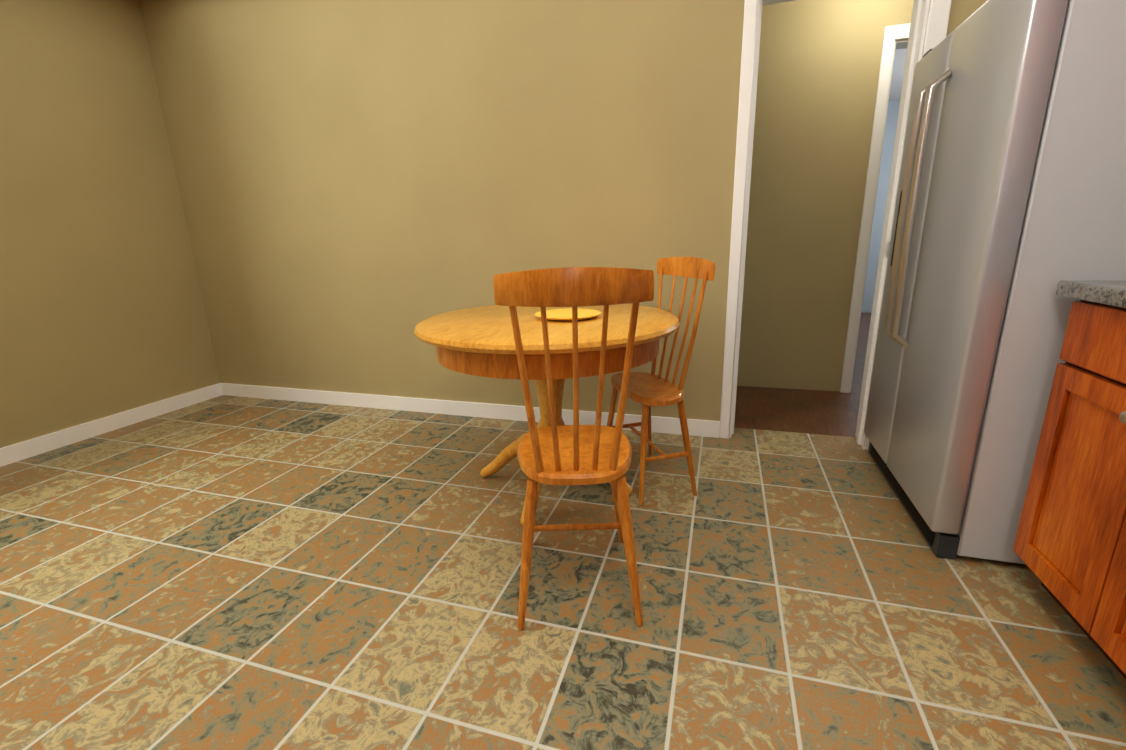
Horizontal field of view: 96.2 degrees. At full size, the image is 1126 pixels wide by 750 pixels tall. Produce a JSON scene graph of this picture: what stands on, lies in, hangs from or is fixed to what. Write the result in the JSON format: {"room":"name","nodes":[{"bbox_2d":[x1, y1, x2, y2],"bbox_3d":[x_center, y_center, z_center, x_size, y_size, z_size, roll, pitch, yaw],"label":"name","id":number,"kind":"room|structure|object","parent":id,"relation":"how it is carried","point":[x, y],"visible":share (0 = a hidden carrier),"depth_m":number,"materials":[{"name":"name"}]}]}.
{"room":"kitchen","nodes":[
{"label":"kitchen","id":0,"kind":"room"},
{"bbox_2d":[0,0,219,447],"bbox_3d":[-3.146,-0.607,1.779,0.120,2.520,3.920,3,16,17],"label":"wall","id":1,"kind":"structure","parent":0,"point":[102,312],"depth_m":2.89,"materials":[{"name":"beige paint"}]},
{"bbox_2d":[0,383,220,466],"bbox_3d":[-3.056,0.573,2.062,0.014,0.090,3.640,3,16,17],"label":"baseboard","id":2,"kind":"structure","parent":1,"relation":"attached to","point":[16,452],"depth_m":3.00,"materials":[{"name":"white"}]},
{"bbox_2d":[0,313,1125,749],"bbox_3d":[1.564,0.263,3.090,8.440,0.100,8.670,3,16,17],"label":"floor","id":3,"kind":"structure","parent":0,"point":[232,573],"depth_m":1.52,"materials":[{"name":"tile"}]},
{"bbox_2d":[414,304,679,524],"bbox_3d":[-0.052,0.129,2.132,1.040,0.750,1.040,3,16,17],"label":"round dining table","id":4,"kind":"object","parent":3,"relation":"on","point":[478,341],"visible":0.58,"depth_m":1.74,"materials":[{"name":"brown wood"}]},
{"bbox_2d":[535,308,600,320],"bbox_3d":[0.020,-0.238,2.010,0.264,0.018,0.264,3,16,17],"label":"plate","id":5,"kind":"object","parent":4,"relation":"on","point":[564,314],"visible":0.88,"depth_m":2.03,"materials":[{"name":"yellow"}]},
{"bbox_2d":[493,267,653,629],"bbox_3d":[0.034,0.187,1.447,0.359,0.999,0.511,-2,15,0],"label":"chair","id":6,"kind":"object","parent":3,"relation":"on","point":[575,453],"visible":1,"depth_m":1.28,"materials":[{"name":"brown wood"}]},
{"bbox_2d":[607,257,714,504],"bbox_3d":[0.388,-0.005,2.169,0.312,0.969,0.460,-6,16,-15],"label":"chair","id":7,"kind":"object","parent":3,"relation":"on","point":[647,391],"visible":0.88,"depth_m":2.08,"materials":[{"name":"brown wood"}]},
{"bbox_2d":[864,0,1125,564],"bbox_3d":[1.665,-0.320,1.753,0.867,1.715,0.895,3,16,17],"label":"refrigerator","id":8,"kind":"object","parent":3,"relation":"on","point":[1010,211],"visible":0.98,"depth_m":1.49,"materials":[{"name":"grey metal"}]},
{"bbox_2d":[1013,300,1125,678],"bbox_3d":[1.544,0.329,1.011,0.626,0.869,0.758,3,16,17],"label":"base cabinet","id":9,"kind":"object","parent":3,"relation":"on","point":[1069,548],"depth_m":1.26,"materials":[{"name":"brown wood"}]},
{"bbox_2d":[1056,280,1125,311],"bbox_3d":[1.525,-0.116,0.908,0.652,0.040,0.789,3,16,17],"label":"countertop","id":10,"kind":"structure","parent":9,"relation":"on","point":[1107,293],"depth_m":1.24,"materials":[{"name":"grey stone"}]},
{"bbox_2d":[139,0,987,449],"bbox_3d":[-0.140,-0.957,2.756,5.010,2.520,0.160,3,16,17],"label":"wall","id":11,"kind":"structure","parent":0,"point":[365,186],"depth_m":2.80,"materials":[{"name":"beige paint"}]},
{"bbox_2d":[220,383,719,437],"bbox_3d":[-0.830,0.198,3.211,3.490,0.090,0.014,3,16,17],"label":"baseboard","id":12,"kind":"structure","parent":11,"relation":"attached to","point":[705,428],"depth_m":3.17,"materials":[{"name":"white"}]},
{"bbox_2d":[719,0,951,450],"bbox_3d":[1.193,-0.704,2.398,0.788,2.150,0.200,3,16,17],"label":"door frame","id":13,"kind":"structure","parent":11,"relation":"attached to","point":[937,21],"depth_m":2.33,"materials":[{"name":"white"}]},
{"bbox_2d":[737,0,913,391],"bbox_3d":[1.724,-1.116,3.187,3.340,2.500,0.120,3,16,17],"label":"wall","id":14,"kind":"structure","parent":0,"point":[818,71],"depth_m":3.15,"materials":[{"name":"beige paint"}]},
{"bbox_2d":[840,23,910,392],"bbox_3d":[2.250,-0.917,3.069,0.815,2.150,0.150,3,16,17],"label":"door frame","id":15,"kind":"structure","parent":14,"relation":"attached to","point":[895,37],"depth_m":3.06,"materials":[{"name":"white"}]},
{"bbox_2d":[861,100,899,312],"bbox_3d":[3.478,-1.540,4.559,5.840,2.500,3.900,3,16,17],"label":"wall","id":16,"kind":"structure","parent":0,"point":[882,187],"depth_m":6.24,"materials":[{"name":"blue paint"}]},
{"bbox_2d":[889,48,906,100],"bbox_3d":[3.317,-2.683,3.825,5.840,0.100,4.750,3,16,17],"label":"ceiling","id":17,"kind":"structure","parent":0,"point":[897,74],"depth_m":4.93,"materials":[{"name":"paint"}]}
]}

